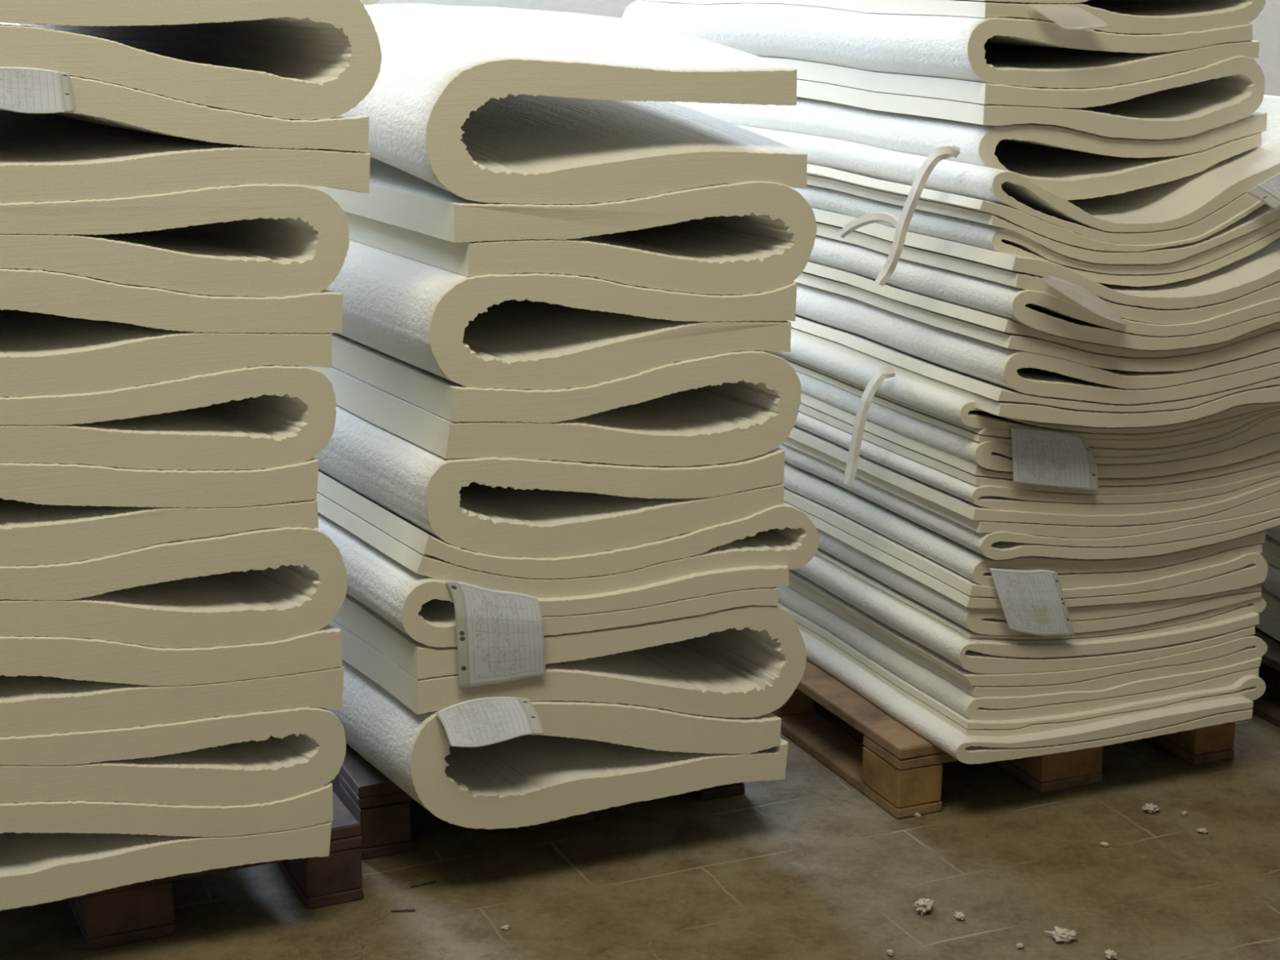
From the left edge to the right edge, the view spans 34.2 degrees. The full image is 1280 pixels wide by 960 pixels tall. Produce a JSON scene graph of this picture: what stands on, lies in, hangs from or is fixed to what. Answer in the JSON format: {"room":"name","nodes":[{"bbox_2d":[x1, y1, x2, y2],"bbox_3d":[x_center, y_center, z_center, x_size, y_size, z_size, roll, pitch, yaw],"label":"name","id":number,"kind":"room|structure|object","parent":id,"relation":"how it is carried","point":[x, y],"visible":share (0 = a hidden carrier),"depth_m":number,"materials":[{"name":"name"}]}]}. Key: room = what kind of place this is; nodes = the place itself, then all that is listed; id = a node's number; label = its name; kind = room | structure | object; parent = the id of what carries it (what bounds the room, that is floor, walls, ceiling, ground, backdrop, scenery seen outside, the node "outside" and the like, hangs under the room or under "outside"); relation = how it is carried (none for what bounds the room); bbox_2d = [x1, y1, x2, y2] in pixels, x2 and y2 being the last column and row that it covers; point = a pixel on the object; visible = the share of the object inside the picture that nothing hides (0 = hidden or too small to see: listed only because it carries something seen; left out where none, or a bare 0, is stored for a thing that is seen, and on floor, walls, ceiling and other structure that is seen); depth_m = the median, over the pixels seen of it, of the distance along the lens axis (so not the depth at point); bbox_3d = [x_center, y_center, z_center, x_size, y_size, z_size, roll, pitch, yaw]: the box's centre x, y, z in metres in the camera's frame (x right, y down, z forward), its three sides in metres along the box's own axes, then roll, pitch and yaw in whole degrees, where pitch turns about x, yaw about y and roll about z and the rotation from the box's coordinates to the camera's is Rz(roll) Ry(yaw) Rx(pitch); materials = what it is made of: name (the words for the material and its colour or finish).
{"room":"warehouse","nodes":[
{"label":"warehouse","id":0,"kind":"room"},
{"bbox_2d":[0,662,1279,959],"bbox_3d":[0.200,0.873,3.368,11.600,0.150,11.100,0,14,0],"label":"floor","id":1,"kind":"structure","parent":0,"point":[804,865],"depth_m":3.69,"materials":[{"name":"concrete"}]},
{"bbox_2d":[0,790,364,951],"bbox_3d":[-1.092,0.568,3.974,0.800,0.145,1.203,-6,16,-24],"label":"wooden pallet","id":2,"kind":"object","parent":1,"relation":"on","point":[137,912],"visible":0.26,"depth_m":3.48,"materials":[{"name":"brown wood"}]},
{"bbox_2d":[0,782,333,910],"bbox_3d":[-1.211,0.433,3.807,0.664,0.205,1.451,-11,18,-36],"label":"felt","id":3,"kind":"object","parent":2,"relation":"on","point":[51,851],"visible":0.51,"depth_m":3.33,"materials":[{"name":"beige fabric"}]},
{"bbox_2d":[0,706,346,805],"bbox_3d":[-1.185,0.324,3.811,0.645,0.192,1.474,-11,18,-36],"label":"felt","id":4,"kind":"object","parent":3,"relation":"on","point":[263,757],"visible":0.48,"depth_m":3.33,"materials":[{"name":"beige fabric"}]},
{"bbox_2d":[0,623,343,737],"bbox_3d":[-1.195,0.178,3.769,0.666,0.218,1.473,-11,18,-36],"label":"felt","id":5,"kind":"object","parent":4,"relation":"on","point":[49,685],"visible":0.59,"depth_m":3.28,"materials":[{"name":"beige fabric"}]},
{"bbox_2d":[0,527,347,648],"bbox_3d":[-1.167,0.060,3.754,0.628,0.190,1.465,-11,18,-36],"label":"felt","id":6,"kind":"object","parent":5,"relation":"on","point":[264,584],"visible":0.62,"depth_m":3.28,"materials":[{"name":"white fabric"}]},
{"bbox_2d":[0,457,319,565],"bbox_3d":[-1.221,-0.103,3.729,0.624,0.180,1.532,-11,18,-36],"label":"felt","id":7,"kind":"object","parent":6,"relation":"on","point":[51,513],"visible":0.57,"depth_m":3.21,"materials":[{"name":"beige fabric"}]},
{"bbox_2d":[0,364,336,470],"bbox_3d":[-1.157,-0.204,3.689,0.602,0.168,1.440,-11,18,-36],"label":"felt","id":8,"kind":"object","parent":7,"relation":"on","point":[265,416],"visible":0.66,"depth_m":3.22,"materials":[{"name":"beige fabric"}]},
{"bbox_2d":[0,267,342,396],"bbox_3d":[-1.188,-0.370,3.675,0.661,0.213,1.522,-11,18,-36],"label":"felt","id":9,"kind":"object","parent":8,"relation":"on","point":[61,333],"visible":0.8,"depth_m":3.18,"materials":[{"name":"beige fabric"}]},
{"bbox_2d":[0,183,349,297],"bbox_3d":[-1.139,-0.479,3.646,0.612,0.188,1.461,-11,18,-36],"label":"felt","id":10,"kind":"object","parent":9,"relation":"on","point":[264,240],"visible":0.77,"depth_m":3.17,"materials":[{"name":"beige fabric"}]},
{"bbox_2d":[0,75,370,203],"bbox_3d":[-1.149,-0.647,3.604,0.706,0.222,1.489,-11,18,-36],"label":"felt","id":11,"kind":"object","parent":10,"relation":"on","point":[117,141],"visible":0.88,"depth_m":3.16,"materials":[{"name":"beige fabric"}]},
{"bbox_2d":[0,66,74,113],"bbox_3d":[-0.904,-0.563,2.994,0.170,0.073,0.013,-6,16,-24],"label":"document sleeve","id":12,"kind":"object","parent":11,"relation":"attached to","point":[24,90],"visible":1,"depth_m":3.01,"materials":[{"name":"white paper"}]},
{"bbox_2d":[0,0,382,119],"bbox_3d":[-1.109,-0.772,3.603,0.650,0.230,1.497,-11,18,-36],"label":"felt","id":13,"kind":"object","parent":11,"relation":"on","point":[301,60],"visible":0.8,"depth_m":3.16,"materials":[{"name":"beige fabric"}]},
{"bbox_2d":[391,909,415,912],"bbox_3d":[-0.407,0.741,3.578,0.042,0.003,0.004,-1,14,-6],"label":"wood splinter","id":14,"kind":"object","parent":1,"relation":"on","point":[398,910],"visible":1,"depth_m":3.58,"materials":[{"name":"brown wood"}]},
{"bbox_2d":[409,880,436,888],"bbox_3d":[-0.383,0.715,3.679,0.050,0.003,0.004,-8,16,-28],"label":"wood splinter","id":15,"kind":"object","parent":1,"relation":"on","point":[433,882],"visible":1,"depth_m":3.68,"materials":[{"name":"brown wood"}]},
{"bbox_2d":[500,924,511,929],"bbox_3d":[-0.227,0.756,3.514,0.014,0.006,0.020,11,18,38],"label":"tuft","id":16,"kind":"object","parent":1,"relation":"on","point":[505,926],"visible":1,"depth_m":3.51,"materials":[{"name":"fabric"}]},
{"bbox_2d":[330,743,745,859],"bbox_3d":[-0.387,0.449,4.443,0.778,0.145,1.203,-6,15,-23],"label":"wooden pallet","id":17,"kind":"object","parent":1,"relation":"on","point":[381,808],"visible":0.18,"depth_m":3.79,"materials":[{"name":"brown wood"}]},
{"bbox_2d":[326,659,788,829],"bbox_3d":[-0.556,0.265,4.475,0.724,0.241,2.060,-8,16,-29],"label":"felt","id":18,"kind":"object","parent":17,"relation":"on","point":[588,757],"visible":0.32,"depth_m":3.67,"materials":[{"name":"beige fabric"}]},
{"bbox_2d":[435,697,544,747],"bbox_3d":[-0.253,0.408,3.522,0.185,0.076,0.034,-6,15,-23],"label":"document sleeve","id":19,"kind":"object","parent":18,"relation":"on","point":[487,721],"visible":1,"depth_m":3.52,"materials":[{"name":"white paper"}]},
{"bbox_2d":[328,593,806,718],"bbox_3d":[-0.551,0.136,4.478,0.742,0.226,2.119,-8,16,-29],"label":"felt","id":20,"kind":"object","parent":18,"relation":"on","point":[745,661],"visible":0.28,"depth_m":3.68,"materials":[{"name":"white fabric"}]},
{"bbox_2d":[315,511,789,647],"bbox_3d":[-0.573,-0.018,4.428,0.723,0.131,2.118,-8,16,-29],"label":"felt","id":21,"kind":"object","parent":20,"relation":"on","point":[422,607],"visible":0.3,"depth_m":3.59,"materials":[{"name":"white fabric"}]},
{"bbox_2d":[444,580,545,688],"bbox_3d":[-0.242,0.252,3.502,0.175,0.193,0.013,-6,15,-23],"label":"document sleeve","id":22,"kind":"object","parent":21,"relation":"attached to","point":[500,638],"visible":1,"depth_m":3.50,"materials":[{"name":"white paper"}]},
{"bbox_2d":[314,470,819,598],"bbox_3d":[-0.516,-0.085,4.409,0.757,0.147,2.052,-8,16,-29],"label":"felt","id":23,"kind":"object","parent":21,"relation":"on","point":[781,535],"visible":0.37,"depth_m":3.61,"materials":[{"name":"beige fabric"}]},
{"bbox_2d":[312,404,785,558],"bbox_3d":[-0.556,-0.183,4.402,0.667,0.196,2.094,-8,16,-29],"label":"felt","id":24,"kind":"object","parent":23,"relation":"on","point":[508,507],"visible":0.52,"depth_m":3.58,"materials":[{"name":"beige fabric"}]},
{"bbox_2d":[308,333,801,466],"bbox_3d":[-0.511,-0.317,4.363,0.662,0.203,2.040,-8,16,-29],"label":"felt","id":25,"kind":"object","parent":24,"relation":"on","point":[731,406],"visible":0.4,"depth_m":3.58,"materials":[{"name":"beige fabric"}]},
{"bbox_2d":[325,239,796,390],"bbox_3d":[-0.550,-0.479,4.355,0.672,0.206,2.125,-8,16,-29],"label":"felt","id":26,"kind":"object","parent":25,"relation":"on","point":[525,331],"visible":0.44,"depth_m":3.52,"materials":[{"name":"beige fabric"}]},
{"bbox_2d":[302,156,817,294],"bbox_3d":[-0.497,-0.608,4.322,0.665,0.196,2.077,-8,16,-29],"label":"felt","id":27,"kind":"object","parent":26,"relation":"on","point":[750,237],"visible":0.53,"depth_m":3.52,"materials":[{"name":"beige fabric"}]},
{"bbox_2d":[345,3,807,204],"bbox_3d":[-0.416,-0.770,4.075,0.696,0.295,1.632,-8,16,-29],"label":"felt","id":28,"kind":"object","parent":27,"relation":"on","point":[477,104],"visible":0.63,"depth_m":3.50,"materials":[{"name":"white fabric"}]},
{"bbox_2d":[886,949,893,955],"bbox_3d":[0.412,0.777,3.421,0.012,0.009,0.019,0,14,0],"label":"tuft","id":29,"kind":"object","parent":1,"relation":"on","point":[890,952],"visible":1,"depth_m":3.42,"materials":[{"name":"fabric"}]},
{"bbox_2d":[914,812,921,817],"bbox_3d":[0.530,0.638,3.969,0.013,0.009,0.018,-14,20,-43],"label":"tuft","id":30,"kind":"object","parent":1,"relation":"on","point":[917,815],"visible":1,"depth_m":3.97,"materials":[{"name":"fabric"}]},
{"bbox_2d":[912,897,935,915],"bbox_3d":[0.489,0.730,3.577,0.035,0.026,0.052,9,17,32],"label":"tuft","id":31,"kind":"object","parent":1,"relation":"on","point":[922,905],"visible":1,"depth_m":3.57,"materials":[{"name":"fabric"}]},
{"bbox_2d":[953,911,964,919],"bbox_3d":[0.545,0.744,3.547,0.017,0.013,0.023,-6,16,-24],"label":"tuft","id":32,"kind":"object","parent":1,"relation":"on","point":[959,915],"visible":1,"depth_m":3.54,"materials":[{"name":"fabric"}]},
{"bbox_2d":[771,658,1235,818],"bbox_3d":[0.619,0.404,4.623,0.791,0.145,1.202,-6,15,-22],"label":"wooden pallet","id":33,"kind":"object","parent":1,"relation":"on","point":[897,768],"visible":0.21,"depth_m":4.11,"materials":[{"name":"brown wood"}]},
{"bbox_2d":[798,628,1253,764],"bbox_3d":[0.586,0.299,4.716,0.692,0.060,1.624,-6,15,-22],"label":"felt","id":34,"kind":"object","parent":33,"relation":"on","point":[968,749],"visible":0.23,"depth_m":4.02,"materials":[{"name":"beige fabric"}]},
{"bbox_2d":[777,601,1266,736],"bbox_3d":[0.636,0.274,4.716,0.706,0.061,1.533,-6,15,-22],"label":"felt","id":35,"kind":"object","parent":34,"relation":"on","point":[1251,687],"visible":0.23,"depth_m":4.07,"materials":[{"name":"white fabric"}]},
{"bbox_2d":[776,586,1262,720],"bbox_3d":[0.627,0.236,4.729,0.695,0.071,1.550,-6,15,-22],"label":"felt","id":36,"kind":"object","parent":35,"relation":"on","point":[996,708],"visible":0.2,"depth_m":4.07,"materials":[{"name":"white fabric"}]},
{"bbox_2d":[788,569,1267,697],"bbox_3d":[0.622,0.187,4.742,0.710,0.077,1.592,-6,15,-22],"label":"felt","id":37,"kind":"object","parent":36,"relation":"on","point":[1248,647],"visible":0.23,"depth_m":4.06,"materials":[{"name":"white fabric"}]},
{"bbox_2d":[791,555,1259,674],"bbox_3d":[0.618,0.141,4.698,0.704,0.092,1.532,-6,15,-22],"label":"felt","id":38,"kind":"object","parent":37,"relation":"on","point":[986,657],"visible":0.25,"depth_m":4.03,"materials":[{"name":"white fabric"}]},
{"bbox_2d":[813,547,1266,643],"bbox_3d":[0.631,0.105,4.726,0.702,0.063,1.561,-6,15,-22],"label":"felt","id":39,"kind":"object","parent":38,"relation":"on","point":[1257,605],"visible":0.22,"depth_m":4.08,"materials":[{"name":"white fabric"}]},
{"bbox_2d":[815,527,1262,635],"bbox_3d":[0.612,0.063,4.721,0.691,0.093,1.598,-6,15,-22],"label":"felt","id":40,"kind":"object","parent":39,"relation":"on","point":[992,621],"visible":0.27,"depth_m":4.04,"materials":[{"name":"white fabric"}]},
{"bbox_2d":[783,486,1267,608],"bbox_3d":[0.620,0.025,4.686,0.702,0.090,1.562,-6,15,-22],"label":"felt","id":41,"kind":"object","parent":40,"relation":"on","point":[1250,569],"visible":0.26,"depth_m":4.06,"materials":[{"name":"beige fabric"}]},
{"bbox_2d":[781,461,1266,588],"bbox_3d":[0.625,-0.017,4.672,0.680,0.089,1.543,-6,15,-22],"label":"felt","id":42,"kind":"object","parent":41,"relation":"on","point":[975,566],"visible":0.23,"depth_m":4.03,"materials":[{"name":"beige fabric"}]},
{"bbox_2d":[778,443,1279,559],"bbox_3d":[0.727,-0.080,4.699,0.895,0.090,1.573,-6,15,-22],"label":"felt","id":43,"kind":"object","parent":42,"relation":"on","point":[999,545],"visible":0.24,"depth_m":3.99,"materials":[{"name":"beige fabric"}]},
{"bbox_2d":[782,425,1279,537],"bbox_3d":[0.734,-0.126,4.681,0.935,0.095,1.557,-6,15,-22],"label":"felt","id":44,"kind":"object","parent":43,"relation":"on","point":[980,519],"visible":0.22,"depth_m":3.98,"materials":[{"name":"beige fabric"}]},
{"bbox_2d":[794,410,1279,515],"bbox_3d":[0.721,-0.160,4.664,0.909,0.094,1.543,-6,15,-22],"label":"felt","id":45,"kind":"object","parent":44,"relation":"on","point":[994,497],"visible":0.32,"depth_m":3.95,"materials":[{"name":"beige fabric"}]},
{"bbox_2d":[798,393,1279,494],"bbox_3d":[0.717,-0.207,4.694,0.918,0.099,1.612,-6,15,-22],"label":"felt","id":46,"kind":"object","parent":45,"relation":"on","point":[973,473],"visible":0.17,"depth_m":3.99,"materials":[{"name":"beige fabric"}]},
{"bbox_2d":[795,369,1279,478],"bbox_3d":[0.717,-0.234,4.640,0.894,0.105,1.542,-6,15,-22],"label":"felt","id":47,"kind":"object","parent":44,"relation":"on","point":[1263,437],"visible":0.29,"depth_m":3.98,"materials":[{"name":"beige fabric"}]},
{"bbox_2d":[764,351,1279,457],"bbox_3d":[0.724,-0.274,4.663,0.911,0.087,1.588,-6,15,-22],"label":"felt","id":48,"kind":"object","parent":47,"relation":"on","point":[1162,445],"visible":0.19,"depth_m":3.96,"materials":[{"name":"beige fabric"}]},
{"bbox_2d":[773,333,1279,439],"bbox_3d":[0.692,-0.313,4.650,0.926,0.108,1.601,-6,15,-22],"label":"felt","id":49,"kind":"object","parent":48,"relation":"on","point":[959,409],"visible":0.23,"depth_m":3.94,"materials":[{"name":"white fabric"}]},
{"bbox_2d":[844,367,895,484],"bbox_3d":[0.438,-0.103,3.967,0.099,0.224,0.034,-5,15,-17],"label":"strap","id":50,"kind":"object","parent":49,"relation":"hanging from","point":[875,382],"visible":1,"depth_m":3.95,"materials":[{"name":"fabric"}]},
{"bbox_2d":[787,314,1279,427],"bbox_3d":[0.719,-0.336,4.575,0.862,0.099,1.613,-6,15,-22],"label":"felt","id":51,"kind":"object","parent":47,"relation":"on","point":[988,397],"visible":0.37,"depth_m":3.85,"materials":[{"name":"beige fabric"}]},
{"bbox_2d":[795,281,1279,404],"bbox_3d":[0.717,-0.381,4.526,0.812,0.120,1.550,-6,15,-22],"label":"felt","id":52,"kind":"object","parent":51,"relation":"on","point":[1020,371],"visible":0.38,"depth_m":3.84,"materials":[{"name":"white fabric"}]},
{"bbox_2d":[793,262,1279,372],"bbox_3d":[0.729,-0.439,4.520,0.853,0.125,1.557,-6,15,-22],"label":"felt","id":53,"kind":"object","parent":52,"relation":"on","point":[984,326],"visible":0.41,"depth_m":3.83,"materials":[{"name":"white fabric"}]},
{"bbox_2d":[808,235,1279,350],"bbox_3d":[0.705,-0.480,4.479,0.782,0.133,1.557,-6,15,-22],"label":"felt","id":54,"kind":"object","parent":53,"relation":"on","point":[1043,312],"visible":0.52,"depth_m":3.79,"materials":[{"name":"white fabric"}]},
{"bbox_2d":[806,164,1279,264],"bbox_3d":[0.697,-0.695,4.519,0.906,0.239,1.595,-6,15,-23],"label":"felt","id":55,"kind":"object","parent":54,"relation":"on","point":[1061,241],"visible":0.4,"depth_m":3.81,"materials":[{"name":"white fabric"}]},
{"bbox_2d":[736,94,1279,244],"bbox_3d":[0.672,-0.739,4.519,0.819,0.250,1.621,-6,15,-22],"label":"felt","id":56,"kind":"object","parent":55,"relation":"on","point":[1187,207],"visible":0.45,"depth_m":3.86,"materials":[{"name":"white fabric"}]},
{"bbox_2d":[838,146,959,286],"bbox_3d":[0.457,-0.476,3.748,0.229,0.255,0.054,7,16,27],"label":"strap","id":57,"kind":"object","parent":56,"relation":"hanging from","point":[902,224],"visible":1,"depth_m":3.73,"materials":[{"name":"fabric"}]},
{"bbox_2d":[667,96,1266,200],"bbox_3d":[0.593,-0.781,4.576,0.647,0.156,1.596,-6,15,-22],"label":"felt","id":58,"kind":"object","parent":56,"relation":"on","point":[1070,164],"visible":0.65,"depth_m":3.94,"materials":[{"name":"white fabric"}]},
{"bbox_2d":[759,55,1265,139],"bbox_3d":[0.596,-0.880,4.527,0.631,0.162,1.566,-6,15,-22],"label":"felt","id":59,"kind":"object","parent":58,"relation":"on","point":[1184,104],"visible":0.56,"depth_m":3.90,"materials":[{"name":"white fabric"}]},
{"bbox_2d":[622,0,1259,88],"bbox_3d":[0.565,-0.966,4.512,0.650,0.139,1.596,-6,15,-22],"label":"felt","id":60,"kind":"object","parent":59,"relation":"on","point":[1013,51],"visible":0.89,"depth_m":3.89,"materials":[{"name":"white fabric"}]},
{"bbox_2d":[646,0,1266,34],"bbox_3d":[0.576,-1.056,4.517,0.624,0.123,1.630,-6,15,-22],"label":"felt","id":61,"kind":"object","parent":60,"relation":"on","point":[1118,16],"visible":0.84,"depth_m":3.86,"materials":[{"name":"white fabric"}]},
{"bbox_2d":[1245,172,1279,209],"bbox_3d":[1.231,-0.563,3.859,0.246,0.114,0.022,-6,15,-22],"label":"document sleeve","id":62,"kind":"object","parent":55,"relation":"on","point":[1268,192],"visible":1,"depth_m":3.84,"materials":[{"name":"white paper"}]},
{"bbox_2d":[811,207,1279,324],"bbox_3d":[0.726,-0.534,4.469,0.839,0.153,1.538,-6,15,-22],"label":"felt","id":63,"kind":"object","parent":54,"relation":"on","point":[1254,278],"visible":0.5,"depth_m":3.80,"materials":[{"name":"white fabric"}]},
{"bbox_2d":[790,185,1279,286],"bbox_3d":[0.684,-0.637,4.545,0.826,0.196,1.608,-6,15,-23],"label":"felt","id":64,"kind":"object","parent":63,"relation":"on","point":[991,237],"visible":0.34,"depth_m":3.85,"materials":[{"name":"white fabric"}]},
{"bbox_2d":[1011,427,1098,491],"bbox_3d":[0.766,-0.037,3.838,0.193,0.137,0.013,-6,15,-22],"label":"paper label","id":65,"kind":"object","parent":47,"relation":"attached to","point":[1039,457],"visible":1,"depth_m":3.83,"materials":[{"name":"white paper"}]},
{"bbox_2d":[989,568,1075,635],"bbox_3d":[0.737,0.230,3.899,0.192,0.155,0.012,-6,15,-22],"label":"document sleeve","id":66,"kind":"object","parent":41,"relation":"attached to","point":[1033,602],"visible":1,"depth_m":3.90,"materials":[{"name":"white paper"}]},
{"bbox_2d":[1016,942,1023,948],"bbox_3d":[0.630,0.772,3.446,0.013,0.008,0.016,12,19,39],"label":"tuft","id":67,"kind":"object","parent":1,"relation":"on","point":[1019,945],"visible":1,"depth_m":3.44,"materials":[{"name":"fabric"}]},
{"bbox_2d":[1044,925,1077,942],"bbox_3d":[0.706,0.759,3.475,0.047,0.018,0.048,-8,16,-27],"label":"tuft","id":68,"kind":"object","parent":1,"relation":"on","point":[1064,935],"visible":1,"depth_m":3.47,"materials":[{"name":"fabric"}]},
{"bbox_2d":[1097,840,1110,846],"bbox_3d":[0.857,0.672,3.842,0.015,0.007,0.022,-11,18,-36],"label":"tuft","id":69,"kind":"object","parent":1,"relation":"on","point":[1104,844],"visible":1,"depth_m":3.84,"materials":[{"name":"fabric"}]},
{"bbox_2d":[1104,949,1117,959],"bbox_3d":[0.772,0.778,3.410,0.021,0.014,0.026,0,14,1],"label":"tuft","id":70,"kind":"object","parent":1,"relation":"on","point":[1110,954],"visible":1,"depth_m":3.40,"materials":[{"name":"fabric"}]},
{"bbox_2d":[1141,803,1160,813],"bbox_3d":[0.980,0.629,3.990,0.038,0.017,0.030,4,15,16],"label":"tuft","id":71,"kind":"object","parent":1,"relation":"on","point":[1151,808],"visible":1,"depth_m":3.98,"materials":[{"name":"fabric"}]},
{"bbox_2d":[1181,810,1187,815],"bbox_3d":[1.041,0.637,3.977,0.018,0.008,0.012,-12,19,-39],"label":"tuft","id":72,"kind":"object","parent":1,"relation":"on","point":[1184,812],"visible":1,"depth_m":3.97,"materials":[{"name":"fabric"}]},
{"bbox_2d":[1195,827,1209,833],"bbox_3d":[1.054,0.657,3.897,0.027,0.008,0.020,6,16,24],"label":"tuft","id":73,"kind":"object","parent":1,"relation":"on","point":[1204,830],"visible":1,"depth_m":3.90,"materials":[{"name":"fabric"}]},
{"bbox_2d":[1250,626,1279,727],"bbox_3d":[1.583,0.337,4.883,0.783,0.145,1.203,-6,15,-21],"label":"wooden pallet","id":74,"kind":"object","parent":1,"relation":"on","point":[1267,707],"visible":0.02,"depth_m":4.49,"materials":[{"name":"brown wood"}]},
{"bbox_2d":[1253,587,1279,641],"bbox_3d":[1.655,0.192,4.969,0.773,0.098,1.611,-3,15,-13],"label":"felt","id":75,"kind":"object","parent":74,"relation":"on","point":[1269,618],"visible":0.02,"depth_m":4.54,"materials":[{"name":"white fabric"}]},
{"bbox_2d":[1257,561,1279,598],"bbox_3d":[1.649,0.113,4.952,0.785,0.088,1.627,-3,15,-13],"label":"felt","id":76,"kind":"object","parent":75,"relation":"on","point":[1271,584],"visible":0.02,"depth_m":4.50,"materials":[{"name":"white fabric"}]},
{"bbox_2d":[1260,535,1279,568],"bbox_3d":[1.655,0.054,4.931,0.775,0.057,1.609,-3,15,-13],"label":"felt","id":77,"kind":"object","parent":76,"relation":"on","point":[1270,553],"visible":0.02,"depth_m":4.51,"materials":[{"name":"white fabric"}]},
{"bbox_2d":[1264,524,1279,542],"bbox_3d":[1.652,-0.010,4.909,0.790,0.097,1.602,-3,15,-13],"label":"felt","id":78,"kind":"object","parent":77,"relation":"on","point":[1273,532],"visible":0.02,"depth_m":4.47,"materials":[{"name":"grey fabric"}]},
{"bbox_3d":[-1.514,-0.156,6.828,1.191,0.145,1.412,0,14,0],"label":"wooden pallet","id":79,"kind":"object","parent":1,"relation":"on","visible":0},
{"bbox_3d":[-1.558,-0.326,6.895,1.319,0.155,1.720,0,14,0],"label":"felt","id":80,"kind":"object","parent":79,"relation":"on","visible":0},
{"bbox_3d":[-1.548,-0.462,6.838,1.299,0.158,1.677,0,14,0],"label":"felt","id":81,"kind":"object","parent":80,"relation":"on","visible":0},
{"bbox_3d":[-1.540,-0.600,6.789,1.285,0.160,1.648,0,14,0],"label":"felt","id":82,"kind":"object","parent":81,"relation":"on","visible":0},
{"bbox_3d":[-1.548,-0.744,6.773,1.297,0.159,1.690,0,14,0],"label":"felt","id":83,"kind":"object","parent":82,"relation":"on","visible":0},
{"bbox_3d":[-1.543,-0.880,6.722,1.288,0.155,1.657,0,14,0],"label":"felt","id":84,"kind":"object","parent":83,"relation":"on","visible":0},
{"bbox_3d":[-1.554,-1.024,6.710,1.309,0.158,1.705,0,14,0],"label":"felt","id":85,"kind":"object","parent":84,"relation":"on","visible":0},
{"bbox_3d":[-1.544,-1.159,6.650,1.292,0.157,1.655,0,14,0],"label":"felt","id":86,"kind":"object","parent":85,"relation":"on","visible":0},
{"bbox_3d":[-1.555,-1.307,6.640,1.311,0.159,1.708,0,14,0],"label":"felt","id":87,"kind":"object","parent":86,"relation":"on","visible":0},
{"bbox_2d":[0,22,19,25],"bbox_3d":[-1.544,-1.442,6.578,0.811,0.158,1.463,-6,15,-21],"label":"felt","id":88,"kind":"object","parent":87,"relation":"on","point":[0,23],"visible":0.02,"depth_m":6.71,"materials":[{"name":"white fabric"}]},
{"bbox_2d":[360,0,380,5],"bbox_3d":[-1.476,-1.599,6.611,0.996,0.158,1.542,-6,15,-21],"label":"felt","id":89,"kind":"object","parent":88,"relation":"on","point":[364,2],"visible":0.02,"depth_m":6.09,"materials":[{"name":"beige fabric"}]},
{"bbox_2d":[370,0,1279,96],"bbox_3d":[0.200,-2.891,8.139,11.600,4.800,0.200,0,14,0],"label":"wall","id":90,"kind":"structure","parent":0,"point":[1266,27],"depth_m":8.29,"materials":[{"name":"paint"}]}
]}

